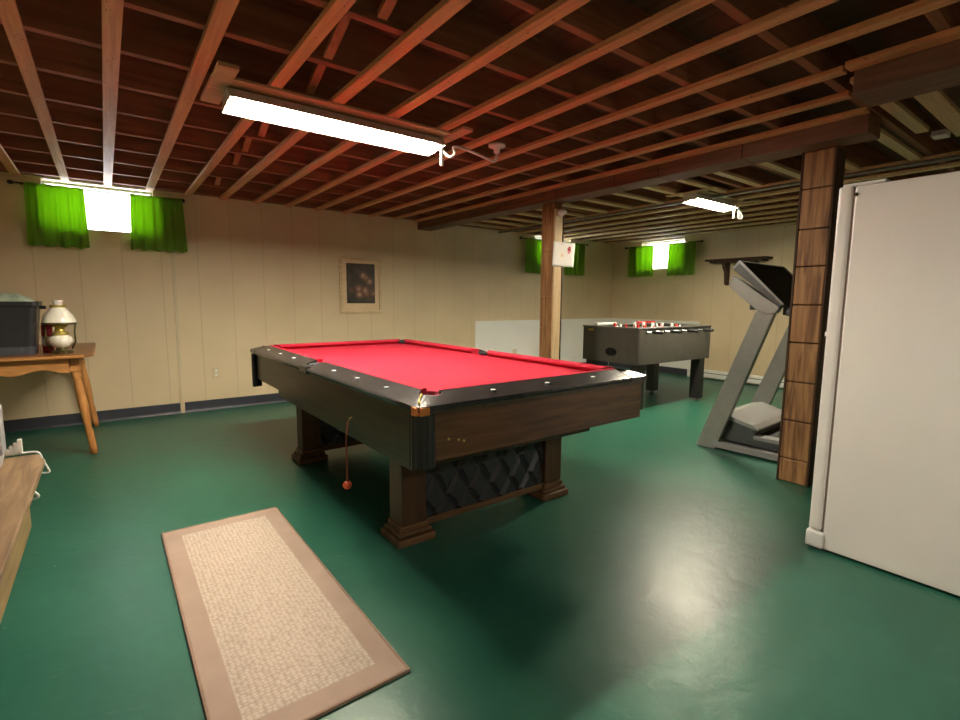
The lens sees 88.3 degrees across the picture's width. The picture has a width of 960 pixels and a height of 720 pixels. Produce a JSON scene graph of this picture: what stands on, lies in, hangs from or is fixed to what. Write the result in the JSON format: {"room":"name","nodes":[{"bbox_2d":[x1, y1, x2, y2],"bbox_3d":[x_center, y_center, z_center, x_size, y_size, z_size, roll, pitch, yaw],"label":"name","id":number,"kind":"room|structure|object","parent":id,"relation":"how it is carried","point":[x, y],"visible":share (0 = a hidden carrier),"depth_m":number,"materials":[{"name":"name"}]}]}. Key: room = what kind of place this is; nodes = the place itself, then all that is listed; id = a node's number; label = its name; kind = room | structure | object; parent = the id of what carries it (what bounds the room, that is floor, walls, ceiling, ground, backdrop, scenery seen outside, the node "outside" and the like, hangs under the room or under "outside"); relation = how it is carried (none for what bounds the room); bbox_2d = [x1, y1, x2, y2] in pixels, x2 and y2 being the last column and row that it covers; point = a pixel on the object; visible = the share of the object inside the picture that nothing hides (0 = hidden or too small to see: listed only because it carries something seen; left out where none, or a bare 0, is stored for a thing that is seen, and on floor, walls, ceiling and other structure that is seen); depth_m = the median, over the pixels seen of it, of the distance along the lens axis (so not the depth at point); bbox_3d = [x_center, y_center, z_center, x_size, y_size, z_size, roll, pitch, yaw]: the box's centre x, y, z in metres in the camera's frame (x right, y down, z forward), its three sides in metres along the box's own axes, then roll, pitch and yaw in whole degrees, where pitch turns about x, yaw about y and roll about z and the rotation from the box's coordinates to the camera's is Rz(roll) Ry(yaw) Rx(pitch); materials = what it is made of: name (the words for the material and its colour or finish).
{"room":"basement game room","nodes":[
{"label":"basement game room","id":0,"kind":"room"},
{"bbox_2d":[0,172,612,420],"bbox_3d":[-1.291,-0.796,6.301,9.420,2.365,0.220,-5,9,-37],"label":"wall","id":1,"kind":"structure","parent":0,"point":[251,275],"depth_m":5.21,"materials":[{"name":"beige paint"}]},
{"bbox_2d":[6,179,184,202],"bbox_3d":[-3.382,-1.505,4.440,1.265,0.038,0.074,-5,9,-37],"label":"curtain rod","id":2,"kind":"object","parent":1,"relation":"attached to","point":[9,181],"visible":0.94,"depth_m":4.39,"materials":[{"name":"metal"}]},
{"bbox_2d":[23,182,89,248],"bbox_3d":[-3.619,-1.226,4.230,0.410,0.523,0.050,-5,9,-37],"label":"curtain","id":3,"kind":"object","parent":2,"relation":"hanging from","point":[56,215],"visible":1,"depth_m":4.22,"materials":[{"name":"green fabric"}]},
{"bbox_2d":[130,193,187,252],"bbox_3d":[-3.034,-1.282,4.667,0.455,0.508,0.050,-5,9,-37],"label":"curtain","id":4,"kind":"object","parent":2,"relation":"hanging from","point":[157,223],"visible":1,"depth_m":4.66,"materials":[{"name":"green fabric"}]},
{"bbox_2d":[42,181,151,232],"bbox_3d":[-3.471,-1.381,4.535,0.800,0.407,0.160,-5,9,-37],"label":"window","id":5,"kind":"structure","parent":1,"relation":"in","point":[43,182],"depth_m":4.53,"materials":[{"name":"white plastic"}]},
{"bbox_2d":[167,194,184,412],"bbox_3d":[-3.003,-0.531,4.888,0.030,2.150,0.012,-5,9,-37],"label":"trim","id":6,"kind":"structure","parent":1,"relation":"attached to","point":[168,195],"depth_m":4.91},
{"bbox_2d":[0,170,607,242],"bbox_3d":[-1.208,-1.863,6.073,8.980,0.191,0.030,-5,9,-37],"label":"trim","id":7,"kind":"structure","parent":1,"relation":"attached to","point":[0,170],"depth_m":4.93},
{"bbox_2d":[3,361,607,432],"bbox_3d":[-1.243,0.341,6.320,8.930,0.105,0.034,-5,9,-37],"label":"baseboard","id":8,"kind":"structure","parent":1,"relation":"attached to","point":[35,423],"depth_m":4.80,"materials":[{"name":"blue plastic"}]},
{"bbox_2d":[339,256,381,312],"bbox_3d":[-1.447,-0.906,6.013,0.540,0.670,0.025,-5,9,-37],"label":"framed picture","id":9,"kind":"object","parent":1,"relation":"attached to","point":[360,279],"visible":1,"depth_m":6.01},
{"bbox_2d":[346,263,374,302],"bbox_3d":[-1.447,-0.929,6.011,0.364,0.477,0.002,-5,9,-37],"label":"print","id":10,"kind":"object","parent":9,"relation":"attached to","point":[360,277],"depth_m":6.01},
{"bbox_2d":[475,318,610,362],"bbox_3d":[1.141,-0.231,8.072,3.028,0.860,0.012,-5,9,-37],"label":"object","id":11,"kind":"structure","parent":1,"relation":"attached to","point":[506,336],"depth_m":7.73,"materials":[{"name":"white"}]},
{"bbox_3d":[1.193,-1.880,7.865,1.530,0.038,0.074,-5,9,-37],"label":"curtain rod","id":12,"kind":"object","parent":1,"relation":"attached to","visible":0},
{"bbox_2d":[525,238,541,273],"bbox_3d":[0.882,-1.595,7.601,0.470,0.523,0.050,-5,9,-37],"label":"curtain","id":13,"kind":"object","parent":12,"relation":"hanging from","point":[533,245],"visible":0.65,"depth_m":7.55,"materials":[{"name":"green fabric"}]},
{"bbox_2d":[565,242,584,275],"bbox_3d":[1.566,-1.651,8.111,0.480,0.523,0.048,-5,9,-37],"label":"curtain","id":14,"kind":"object","parent":12,"relation":"hanging from","point":[578,268],"visible":0.7,"depth_m":8.15,"materials":[{"name":"green fabric"}]},
{"bbox_2d":[0,366,959,719],"bbox_3d":[1.516,0.903,2.740,9.420,0.120,9.580,-5,9,-37],"label":"floor","id":15,"kind":"structure","parent":0,"point":[674,577],"depth_m":1.99,"materials":[{"name":"green paint"}]},
{"bbox_2d":[0,454,44,623],"bbox_3d":[-1.589,0.778,1.175,0.725,0.452,2.220,-5,9,-37],"label":"table","id":16,"kind":"object","parent":15,"relation":"on","point":[20,476],"visible":1,"depth_m":1.68,"materials":[{"name":"brown wood"}]},
{"bbox_2d":[0,404,5,466],"bbox_3d":[-2.031,0.322,1.955,0.208,0.262,0.204,-5,9,-37],"label":"gadget","id":17,"kind":"object","parent":16,"relation":"on","point":[2,433],"visible":1,"depth_m":2.02,"materials":[{"name":"white plastic"}]},
{"bbox_2d":[4,439,50,499],"bbox_3d":[-2.011,0.462,2.026,0.350,0.177,0.390,-5,9,-37],"label":"wire rack","id":18,"kind":"object","parent":16,"relation":"attached to","point":[16,448],"visible":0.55,"depth_m":2.19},
{"bbox_2d":[0,343,98,453],"bbox_3d":[-3.564,0.308,3.728,1.095,0.755,1.144,-5,9,-37],"label":"side table","id":19,"kind":"object","parent":15,"relation":"on","point":[10,365],"visible":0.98,"depth_m":3.58,"materials":[{"name":"brown wood"}]},
{"bbox_2d":[0,293,45,355],"bbox_3d":[-3.398,-0.251,3.421,0.613,0.430,0.316,-5,9,-37],"label":"storage bin","id":20,"kind":"object","parent":19,"relation":"on","point":[19,314],"visible":1,"depth_m":3.41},
{"bbox_2d":[40,325,54,352],"bbox_3d":[-3.153,-0.155,3.605,0.068,0.200,0.068,-5,9,-37],"label":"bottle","id":21,"kind":"object","parent":19,"relation":"on","point":[49,329],"visible":0.58,"depth_m":3.58,"materials":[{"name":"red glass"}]},
{"bbox_2d":[41,300,76,353],"bbox_3d":[-3.022,-0.239,3.555,0.204,0.380,0.204,-5,9,-37],"label":"lamp","id":22,"kind":"object","parent":19,"relation":"on","point":[57,316],"visible":1,"depth_m":3.52,"materials":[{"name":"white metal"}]},
{"bbox_2d":[161,507,409,719],"bbox_3d":[-0.888,0.909,1.979,0.538,0.012,1.515,-5,9,-37],"label":"rug","id":23,"kind":"object","parent":15,"relation":"on","point":[271,633],"visible":1,"depth_m":1.74,"materials":[{"name":"fabric"}]},
{"bbox_2d":[250,339,646,548],"bbox_3d":[-0.447,0.362,3.243,1.398,0.805,2.593,-5,9,-37],"label":"pool table","id":24,"kind":"object","parent":15,"relation":"on","point":[460,430],"visible":1,"depth_m":2.46,"materials":[{"name":"fabric"}]},
{"bbox_2d":[268,345,322,362],"bbox_3d":[-1.258,-0.041,3.336,0.050,0.039,1.080,-5,9,-37],"label":"cushion","id":25,"kind":"object","parent":24,"relation":"on","point":[315,360],"depth_m":3.19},
{"bbox_2d":[274,339,399,348],"bbox_3d":[-1.145,-0.134,4.123,1.085,0.039,0.050,-5,9,-37],"label":"cushion","id":26,"kind":"object","parent":24,"relation":"on","point":[390,341],"depth_m":4.08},
{"bbox_2d":[325,361,426,394],"bbox_3d":[-0.536,0.078,2.385,0.050,0.039,1.080,-5,9,-37],"label":"cushion","id":27,"kind":"object","parent":24,"relation":"on","point":[422,390],"depth_m":2.23,"materials":[{"name":"fabric"}]},
{"bbox_2d":[404,339,478,353],"bbox_3d":[-0.352,-0.115,4.015,0.050,0.039,1.080,-5,9,-37],"label":"cushion","id":28,"kind":"object","parent":24,"relation":"on","point":[458,349],"depth_m":3.92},
{"bbox_2d":[439,368,611,389],"bbox_3d":[0.257,0.097,2.276,1.085,0.039,0.050,-5,9,-37],"label":"cushion","id":29,"kind":"object","parent":24,"relation":"on","point":[473,386],"depth_m":2.20,"materials":[{"name":"fabric"}]},
{"bbox_2d":[487,350,613,370],"bbox_3d":[0.370,0.004,3.064,0.050,0.039,1.080,-5,9,-37],"label":"cushion","id":30,"kind":"object","parent":24,"relation":"on","point":[569,365],"depth_m":2.99,"materials":[{"name":"fabric"}]},
{"bbox_2d":[539,202,563,359],"bbox_3d":[0.683,-0.444,4.774,0.120,2.059,0.177,-5,9,-37],"label":"wooden post","id":31,"kind":"object","parent":15,"relation":"on","point":[552,224],"visible":0.63,"depth_m":4.69,"materials":[{"name":"brown wood"}]},
{"bbox_2d":[552,241,574,266],"bbox_3d":[0.784,-0.994,4.659,0.297,0.225,0.017,-5,9,-37],"label":"paper","id":32,"kind":"object","parent":31,"relation":"attached to","point":[563,253],"visible":1,"depth_m":4.67,"materials":[{"name":"white paper"}]},
{"bbox_2d":[583,322,713,409],"bbox_3d":[1.935,0.025,5.739,1.376,0.917,1.120,-5,8,-36],"label":"foosball table","id":33,"kind":"object","parent":15,"relation":"on","point":[636,345],"visible":0.98,"depth_m":5.40,"materials":[{"name":"grey laminate"}]},
{"bbox_2d":[696,260,792,460],"bbox_3d":[2.621,0.012,3.590,0.872,1.464,1.650,-5,9,-40],"label":"treadmill","id":34,"kind":"object","parent":15,"relation":"on","point":[756,423],"visible":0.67,"depth_m":3.78,"materials":[{"name":"silver metal"}]},
{"bbox_2d":[722,421,780,445],"bbox_3d":[2.238,0.518,4.106,0.730,0.191,0.370,-5,9,-40],"label":"hood","id":35,"kind":"object","parent":34,"relation":"attached to","point":[744,432],"depth_m":3.82,"materials":[{"name":"grey plastic"}]},
{"bbox_2d":[730,402,781,430],"bbox_3d":[2.245,0.446,4.088,0.750,0.091,0.388,-5,9,-40],"label":"hood","id":36,"kind":"object","parent":34,"relation":"attached to","point":[753,416],"depth_m":3.94,"materials":[{"name":"silver plastic"}]},
{"bbox_2d":[776,146,845,486],"bbox_3d":[2.071,-0.234,3.104,0.149,2.060,0.185,-5,9,-37],"label":"wooden post","id":37,"kind":"object","parent":15,"relation":"on","point":[822,171],"visible":0.99,"depth_m":3.05,"materials":[{"name":"brown wood"}]},
{"bbox_2d":[418,110,881,230],"bbox_3d":[0.708,-1.515,4.574,0.200,0.114,4.775,-5,9,-37],"label":"support beam","id":38,"kind":"structure","parent":37,"relation":"on","point":[866,127],"depth_m":3.43,"materials":[{"name":"wood"}]},
{"bbox_2d":[563,203,607,212],"bbox_3d":[0.986,-1.642,5.274,1.100,0.024,0.062,-5,9,-37],"label":"joist","id":39,"kind":"object","parent":38,"relation":"attached to","point":[565,204],"visible":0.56,"depth_m":5.36,"materials":[{"name":"brown wood"}]},
{"bbox_2d":[583,198,632,208],"bbox_3d":[1.191,-1.608,5.005,1.100,0.024,0.062,-5,9,-37],"label":"joist","id":40,"kind":"object","parent":38,"relation":"attached to","point":[594,200],"visible":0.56,"depth_m":5.08,"materials":[{"name":"brown wood"}]},
{"bbox_2d":[613,192,662,203],"bbox_3d":[1.407,-1.573,4.720,1.100,0.024,0.062,-5,9,-37],"label":"joist","id":41,"kind":"object","parent":38,"relation":"attached to","point":[623,194],"visible":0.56,"depth_m":4.81,"materials":[{"name":"brown wood"}]},
{"bbox_2d":[643,185,683,197],"bbox_3d":[1.606,-1.540,4.458,1.100,0.024,0.062,-5,9,-37],"label":"joist","id":42,"kind":"object","parent":38,"relation":"attached to","point":[654,188],"visible":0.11,"depth_m":4.47,"materials":[{"name":"brown wood"}]},
{"bbox_2d":[677,178,727,192],"bbox_3d":[1.802,-1.508,4.200,1.100,0.024,0.062,-5,9,-37],"label":"joist","id":43,"kind":"object","parent":38,"relation":"attached to","point":[686,181],"visible":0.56,"depth_m":4.25,"materials":[{"name":"brown wood"}]},
{"bbox_2d":[712,171,763,186],"bbox_3d":[1.991,-1.476,3.951,1.100,0.024,0.062,-5,9,-37],"label":"joist","id":44,"kind":"object","parent":38,"relation":"attached to","point":[726,174],"visible":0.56,"depth_m":4.04,"materials":[{"name":"brown wood"}]},
{"bbox_2d":[498,154,959,233],"bbox_3d":[2.141,-1.537,4.713,0.028,0.027,6.200,-5,9,-37],"label":"conduit","id":45,"kind":"object","parent":44,"relation":"attached to","point":[953,157],"visible":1,"depth_m":4.25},
{"bbox_2d":[760,161,800,178],"bbox_3d":[2.197,-1.442,3.679,1.100,0.024,0.062,-5,9,-37],"label":"joist","id":46,"kind":"object","parent":38,"relation":"attached to","point":[773,165],"visible":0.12,"depth_m":3.73,"materials":[{"name":"brown wood"}]},
{"bbox_2d":[876,128,921,160],"bbox_3d":[2.614,-1.374,3.131,1.100,0.024,0.062,-5,9,-37],"label":"joist","id":47,"kind":"object","parent":38,"relation":"attached to","point":[886,138],"visible":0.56,"depth_m":3.17,"materials":[{"name":"brown wood"}]},
{"bbox_2d":[805,171,959,595],"bbox_3d":[2.068,0.077,2.169,0.712,1.664,0.795,-5,9,-37],"label":"refrigerator","id":48,"kind":"object","parent":15,"relation":"on","point":[886,487],"visible":1,"depth_m":2.06,"materials":[{"name":"white metal"}]},
{"bbox_2d":[284,0,959,181],"bbox_3d":[1.534,-1.545,2.447,9.420,0.080,9.580,-5,9,-37],"label":"ceiling","id":49,"kind":"structure","parent":0,"point":[707,22],"depth_m":2.34,"materials":[{"name":"wood"}]},
{"bbox_2d":[0,161,616,242],"bbox_3d":[-1.177,-1.854,6.008,8.950,0.191,0.038,-5,9,-37],"label":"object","id":50,"kind":"object","parent":49,"relation":"attached to","point":[29,168],"visible":0.25,"depth_m":4.85,"materials":[{"name":"brown wood"}]},
{"bbox_2d":[4,148,637,239],"bbox_3d":[-0.920,-1.812,5.670,8.950,0.191,0.038,-5,9,-37],"label":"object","id":51,"kind":"object","parent":49,"relation":"attached to","point":[16,155],"visible":0.18,"depth_m":4.48,"materials":[{"name":"brown wood"}]},
{"bbox_2d":[0,132,659,237],"bbox_3d":[-0.664,-1.770,5.333,8.950,0.191,0.038,-5,9,-37],"label":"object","id":52,"kind":"object","parent":49,"relation":"attached to","point":[12,141],"visible":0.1,"depth_m":4.14,"materials":[{"name":"brown wood"}]},
{"bbox_2d":[0,114,684,234],"bbox_3d":[-0.408,-1.728,4.996,8.950,0.191,0.038,-5,9,-37],"label":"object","id":53,"kind":"object","parent":49,"relation":"attached to","point":[8,124],"visible":0.39,"depth_m":3.74,"materials":[{"name":"brown wood"}]},
{"bbox_2d":[0,144,20,175],"bbox_3d":[-1.614,-1.170,1.158,0.060,0.024,7.410,-5,9,-37],"label":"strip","id":54,"kind":"object","parent":53,"relation":"attached to","point":[5,159],"visible":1,"depth_m":3.72,"materials":[{"name":"brown wood"}]},
{"bbox_2d":[184,0,355,195],"bbox_3d":[-0.628,-1.251,1.897,0.056,0.024,7.410,-5,9,-37],"label":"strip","id":55,"kind":"object","parent":53,"relation":"attached to","point":[335,10],"visible":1,"depth_m":2.10,"materials":[{"name":"brown wood"}]},
{"bbox_2d":[0,91,711,231],"bbox_3d":[-0.152,-1.685,4.659,8.950,0.191,0.038,-5,9,-37],"label":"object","id":56,"kind":"object","parent":49,"relation":"attached to","point":[15,105],"visible":0.31,"depth_m":3.42,"materials":[{"name":"brown wood"}]},
{"bbox_2d":[145,0,239,191],"bbox_3d":[-0.879,-1.230,1.708,0.060,0.024,7.410,-5,9,-37],"label":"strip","id":57,"kind":"object","parent":56,"relation":"attached to","point":[222,11],"visible":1,"depth_m":2.22,"materials":[{"name":"brown wood"}]},
{"bbox_2d":[253,0,590,203],"bbox_3d":[-0.132,-1.291,2.268,0.060,0.024,7.410,-5,9,-37],"label":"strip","id":58,"kind":"object","parent":56,"relation":"attached to","point":[559,9],"visible":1,"depth_m":2.14,"materials":[{"name":"brown wood"}]},
{"bbox_2d":[369,65,846,216],"bbox_3d":[0.135,-1.504,4.069,0.056,0.024,4.835,-5,9,-37],"label":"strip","id":59,"kind":"object","parent":56,"relation":"attached to","point":[838,71],"visible":0.91,"depth_m":2.85,"materials":[{"name":"brown wood"}]},
{"bbox_2d":[414,106,869,221],"bbox_3d":[0.609,-1.550,4.476,0.060,0.024,4.750,-5,9,-37],"label":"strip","id":60,"kind":"object","parent":56,"relation":"attached to","point":[863,110],"visible":1,"depth_m":3.38,"materials":[{"name":"brown wood"}]},
{"bbox_2d":[666,187,762,219],"bbox_3d":[2.290,-1.481,4.783,1.003,0.164,0.480,-5,9,-37],"label":"ceiling light","id":61,"kind":"object","parent":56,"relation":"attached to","point":[701,197],"visible":1,"depth_m":4.71,"materials":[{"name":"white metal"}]},
{"bbox_2d":[682,193,737,211],"bbox_3d":[2.235,-1.520,4.774,0.763,0.076,0.151,-5,9,-37],"label":"hood","id":62,"kind":"object","parent":61,"relation":"attached to","point":[704,200],"depth_m":4.73,"materials":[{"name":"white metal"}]},
{"bbox_2d":[499,151,959,231],"bbox_3d":[2.192,-1.562,4.692,0.060,0.024,6.310,-5,9,-37],"label":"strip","id":63,"kind":"object","parent":56,"relation":"attached to","point":[954,152],"visible":0.61,"depth_m":4.22,"materials":[{"name":"brown wood"}]},
{"bbox_2d":[517,161,959,233],"bbox_3d":[2.468,-1.585,4.899,0.060,0.024,6.310,-5,9,-37],"label":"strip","id":64,"kind":"object","parent":56,"relation":"attached to","point":[954,164],"visible":0.88,"depth_m":4.52,"materials":[{"name":"brown wood"}]},
{"bbox_2d":[534,171,956,235],"bbox_3d":[2.744,-1.607,5.105,0.060,0.024,6.310,-5,9,-37],"label":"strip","id":65,"kind":"object","parent":56,"relation":"attached to","point":[794,196],"visible":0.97,"depth_m":5.71,"materials":[{"name":"brown wood"}]},
{"bbox_2d":[0,62,740,228],"bbox_3d":[0.103,-1.643,4.322,8.950,0.191,0.038,-5,9,-37],"label":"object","id":66,"kind":"object","parent":49,"relation":"attached to","point":[56,88],"visible":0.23,"depth_m":3.04,"materials":[{"name":"brown wood"}]},
{"bbox_2d":[0,0,68,181],"bbox_3d":[-1.364,-1.190,1.345,0.056,0.024,7.410,-5,9,-37],"label":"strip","id":67,"kind":"object","parent":66,"relation":"attached to","point":[10,17],"visible":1,"depth_m":2.22,"materials":[{"name":"brown wood"}]},
{"bbox_2d":[101,0,123,186],"bbox_3d":[-1.128,-1.210,1.522,0.060,0.024,7.410,-5,9,-37],"label":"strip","id":68,"kind":"object","parent":66,"relation":"attached to","point":[111,10],"visible":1,"depth_m":2.22,"materials":[{"name":"brown wood"}]},
{"bbox_2d":[393,90,851,219],"bbox_3d":[0.368,-1.529,4.290,0.060,0.024,4.760,-5,9,-37],"label":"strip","id":69,"kind":"object","parent":66,"relation":"attached to","point":[844,95],"visible":1,"depth_m":3.15,"materials":[{"name":"brown wood"}]},
{"bbox_2d":[0,24,773,224],"bbox_3d":[0.359,-1.601,3.984,8.950,0.191,0.038,-5,9,-37],"label":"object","id":70,"kind":"object","parent":49,"relation":"attached to","point":[53,55],"visible":0.2,"depth_m":2.45,"materials":[{"name":"brown wood"}]},
{"bbox_2d":[0,0,797,220],"bbox_3d":[0.616,-1.559,3.647,8.950,0.191,0.038,-5,9,-37],"label":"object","id":71,"kind":"object","parent":49,"relation":"attached to","point":[145,36],"visible":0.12,"depth_m":2.38,"materials":[{"name":"brown wood"}]},
{"bbox_2d":[564,201,798,235],"bbox_3d":[3.019,-1.630,5.311,0.060,0.024,6.310,-5,9,-37],"label":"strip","id":72,"kind":"object","parent":71,"relation":"attached to","point":[791,203],"visible":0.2,"depth_m":5.92,"materials":[{"name":"brown wood"}]},
{"bbox_2d":[124,0,799,202],"bbox_3d":[0.872,-1.516,3.310,8.950,0.191,0.038,-5,9,-37],"label":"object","id":73,"kind":"object","parent":49,"relation":"attached to","point":[275,25],"visible":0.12,"depth_m":2.38,"materials":[{"name":"brown wood"}]},
{"bbox_2d":[305,63,325,94],"bbox_3d":[-0.753,-1.413,2.356,0.038,0.164,0.390,-5,9,-37],"label":"brace","id":74,"kind":"object","parent":73,"relation":"attached to","point":[319,69],"visible":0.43,"depth_m":2.43,"materials":[{"name":"brown wood"}]},
{"bbox_2d":[303,0,858,185],"bbox_3d":[1.127,-1.474,2.973,8.950,0.191,0.038,-5,9,-37],"label":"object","id":75,"kind":"object","parent":49,"relation":"attached to","point":[469,31],"visible":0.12,"depth_m":2.29,"materials":[{"name":"brown wood"}]},
{"bbox_2d":[323,16,350,59],"bbox_3d":[-0.545,-1.367,1.983,0.038,0.164,0.390,-5,9,-37],"label":"brace","id":76,"kind":"object","parent":75,"relation":"attached to","point":[339,29],"visible":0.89,"depth_m":2.05,"materials":[{"name":"brown wood"}]},
{"bbox_2d":[219,0,471,199],"bbox_3d":[-0.384,-1.271,2.079,0.060,0.024,7.410,-5,9,-37],"label":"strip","id":77,"kind":"object","parent":75,"relation":"attached to","point":[444,10],"visible":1,"depth_m":2.12,"materials":[{"name":"brown wood"}]},
{"bbox_2d":[200,60,497,165],"bbox_3d":[-0.592,-1.245,2.776,1.648,0.195,0.480,-5,9,-37],"label":"ceiling light","id":78,"kind":"object","parent":75,"relation":"attached to","point":[239,97],"visible":1,"depth_m":2.58,"materials":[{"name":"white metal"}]},
{"bbox_2d":[222,87,445,155],"bbox_3d":[-0.738,-1.282,2.701,1.183,0.076,0.196,-5,9,-37],"label":"hood","id":79,"kind":"object","parent":78,"relation":"attached to","point":[255,103],"depth_m":2.62,"materials":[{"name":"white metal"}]},
{"bbox_2d":[285,0,715,207],"bbox_3d":[0.131,-1.313,2.465,0.056,0.024,7.410,-5,9,-37],"label":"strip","id":80,"kind":"object","parent":75,"relation":"attached to","point":[681,8],"visible":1,"depth_m":2.16,"materials":[{"name":"brown wood"}]},
{"bbox_2d":[315,0,838,210],"bbox_3d":[0.387,-1.334,2.656,0.060,0.024,7.410,-5,9,-37],"label":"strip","id":81,"kind":"object","parent":75,"relation":"attached to","point":[799,8],"visible":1,"depth_m":2.23,"materials":[{"name":"brown wood"}]},
{"bbox_2d":[342,0,959,213],"bbox_3d":[0.642,-1.355,2.848,0.060,0.024,7.410,-5,9,-37],"label":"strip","id":82,"kind":"object","parent":75,"relation":"attached to","point":[920,7],"visible":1,"depth_m":2.23,"materials":[{"name":"brown wood"}]},
{"bbox_2d":[565,207,797,239],"bbox_3d":[3.295,-1.653,5.518,0.060,0.024,6.310,-5,9,-37],"label":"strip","id":83,"kind":"object","parent":75,"relation":"attached to","point":[790,209],"visible":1,"depth_m":6.29,"materials":[{"name":"brown wood"}]},
{"bbox_2d":[579,213,797,240],"bbox_3d":[3.570,-1.675,5.724,0.060,0.024,6.310,-5,9,-37],"label":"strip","id":84,"kind":"object","parent":75,"relation":"attached to","point":[791,214],"visible":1,"depth_m":6.56,"materials":[{"name":"brown wood"}]},
{"bbox_2d":[593,218,796,242],"bbox_3d":[3.846,-1.698,5.930,0.060,0.024,6.310,-5,9,-37],"label":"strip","id":85,"kind":"object","parent":75,"relation":"attached to","point":[788,219],"visible":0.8,"depth_m":6.88,"materials":[{"name":"brown wood"}]},
{"bbox_2d":[606,222,796,243],"bbox_3d":[4.122,-1.720,6.137,0.060,0.024,6.310,-5,9,-37],"label":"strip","id":86,"kind":"object","parent":75,"relation":"attached to","point":[790,223],"visible":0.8,"depth_m":7.16,"materials":[{"name":"brown wood"}]},
{"bbox_2d":[504,0,920,180],"bbox_3d":[1.385,-1.420,2.634,8.950,0.215,0.062,-5,9,-37],"label":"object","id":87,"kind":"object","parent":49,"relation":"attached to","point":[595,21],"depth_m":2.27,"materials":[{"name":"brown wood"}]},
{"bbox_2d":[377,0,397,20],"bbox_3d":[-0.249,-1.328,1.676,0.038,0.164,0.390,-5,9,-37],"label":"brace","id":88,"kind":"object","parent":87,"relation":"attached to","point":[386,7],"visible":1,"depth_m":1.80,"materials":[{"name":"brown wood"}]},
{"bbox_2d":[712,0,959,171],"bbox_3d":[1.639,-1.390,2.298,8.950,0.191,0.038,-5,9,-37],"label":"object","id":89,"kind":"structure","parent":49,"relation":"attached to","point":[807,27],"depth_m":2.18,"materials":[{"name":"brown wood"}]},
{"bbox_2d":[914,0,959,31],"bbox_3d":[1.895,-1.347,1.961,8.950,0.191,0.038,-5,9,-37],"label":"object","id":90,"kind":"structure","parent":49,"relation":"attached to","point":[946,17],"depth_m":1.82,"materials":[{"name":"brown wood"}]},
{"bbox_2d":[845,25,959,71],"bbox_3d":[2.203,-1.159,1.312,0.070,0.024,2.060,-5,9,-37],"label":"joist","id":91,"kind":"object","parent":90,"relation":"attached to","point":[951,34],"visible":1,"depth_m":1.96,"materials":[{"name":"brown wood"}]},
{"bbox_3d":[2.408,-1.263,1.286,8.950,0.191,0.038,-5,9,-37],"label":"joist","id":92,"kind":"object","parent":49,"relation":"attached to","visible":0},
{"bbox_2d":[853,39,959,106],"bbox_3d":[2.333,-1.120,1.410,0.240,0.114,2.045,-5,9,-37],"label":"support beam","id":93,"kind":"structure","parent":92,"relation":"attached to","point":[935,68],"depth_m":2.04,"materials":[{"name":"wood"}]},
{"bbox_2d":[850,77,929,133],"bbox_3d":[2.152,-1.310,2.567,1.120,0.024,0.060,-5,9,-37],"label":"joist","id":94,"kind":"object","parent":93,"relation":"attached to","point":[896,109],"visible":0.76,"depth_m":2.65,"materials":[{"name":"brown wood"}]},
{"bbox_2d":[914,90,959,136],"bbox_3d":[2.342,-1.303,2.523,1.370,0.024,0.090,-5,9,-37],"label":"joist","id":95,"kind":"object","parent":93,"relation":"attached to","point":[937,103],"visible":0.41,"depth_m":2.54,"materials":[{"name":"brown wood"}]},
{"bbox_2d":[931,129,950,139],"bbox_3d":[2.689,-1.317,2.886,0.100,0.030,0.070,-5,9,-37],"label":"junction box","id":96,"kind":"object","parent":95,"relation":"attached to","point":[944,133],"visible":1,"depth_m":2.87,"materials":[{"name":"grey metal"}]},
{"bbox_2d":[611,224,796,387],"bbox_3d":[5.199,-0.632,5.343,0.220,2.365,9.140,-5,9,-37],"label":"wall","id":97,"kind":"structure","parent":0,"point":[702,296],"depth_m":7.41,"materials":[{"name":"beige paint"}]},
{"bbox_2d":[608,362,686,375],"bbox_3d":[2.802,0.122,8.405,0.022,0.105,1.528,-5,9,-37],"label":"baseboard","id":98,"kind":"structure","parent":97,"relation":"attached to","point":[670,370],"depth_m":8.08,"materials":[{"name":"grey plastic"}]},
{"bbox_2d":[610,318,699,370],"bbox_3d":[2.860,-0.247,8.316,0.012,0.860,1.690,-5,9,-37],"label":"wall panel","id":99,"kind":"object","parent":97,"relation":"attached to","point":[685,364],"depth_m":8.02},
{"bbox_2d":[617,215,796,241],"bbox_3d":[5.116,-1.702,5.128,0.030,0.191,9.110,-5,9,-37],"label":"trim","id":100,"kind":"structure","parent":97,"relation":"attached to","point":[774,215],"depth_m":6.97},
{"bbox_2d":[687,367,783,387],"bbox_3d":[4.438,0.379,6.224,0.073,0.138,3.870,-5,9,-37],"label":"baseboard heater","id":101,"kind":"object","parent":97,"relation":"attached to","point":[753,379],"visible":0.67,"depth_m":7.30,"materials":[{"name":"white metal"}]},
{"bbox_2d":[705,256,772,284],"bbox_3d":[3.639,-1.251,7.009,0.200,0.374,0.860,-5,9,-37],"label":"wall shelf","id":102,"kind":"object","parent":97,"relation":"attached to","point":[725,262],"visible":0.76,"depth_m":7.05,"materials":[{"name":"brown wood"}]},
{"bbox_3d":[2.940,-1.856,7.980,0.074,0.038,1.410,-5,9,-37],"label":"curtain rod","id":103,"kind":"object","parent":97,"relation":"attached to","visible":0},
{"bbox_2d":[628,245,653,276],"bbox_3d":[2.680,-1.644,8.263,0.049,0.509,0.500,-5,9,-37],"label":"curtain","id":104,"kind":"object","parent":103,"relation":"hanging from","point":[640,259],"visible":1,"depth_m":8.26,"materials":[{"name":"green fabric"}]},
{"bbox_2d":[667,241,695,275],"bbox_3d":[3.128,-1.570,7.673,0.049,0.509,0.471,-5,9,-37],"label":"curtain","id":105,"kind":"object","parent":103,"relation":"hanging from","point":[681,255],"visible":1,"depth_m":7.66,"materials":[{"name":"green fabric"}]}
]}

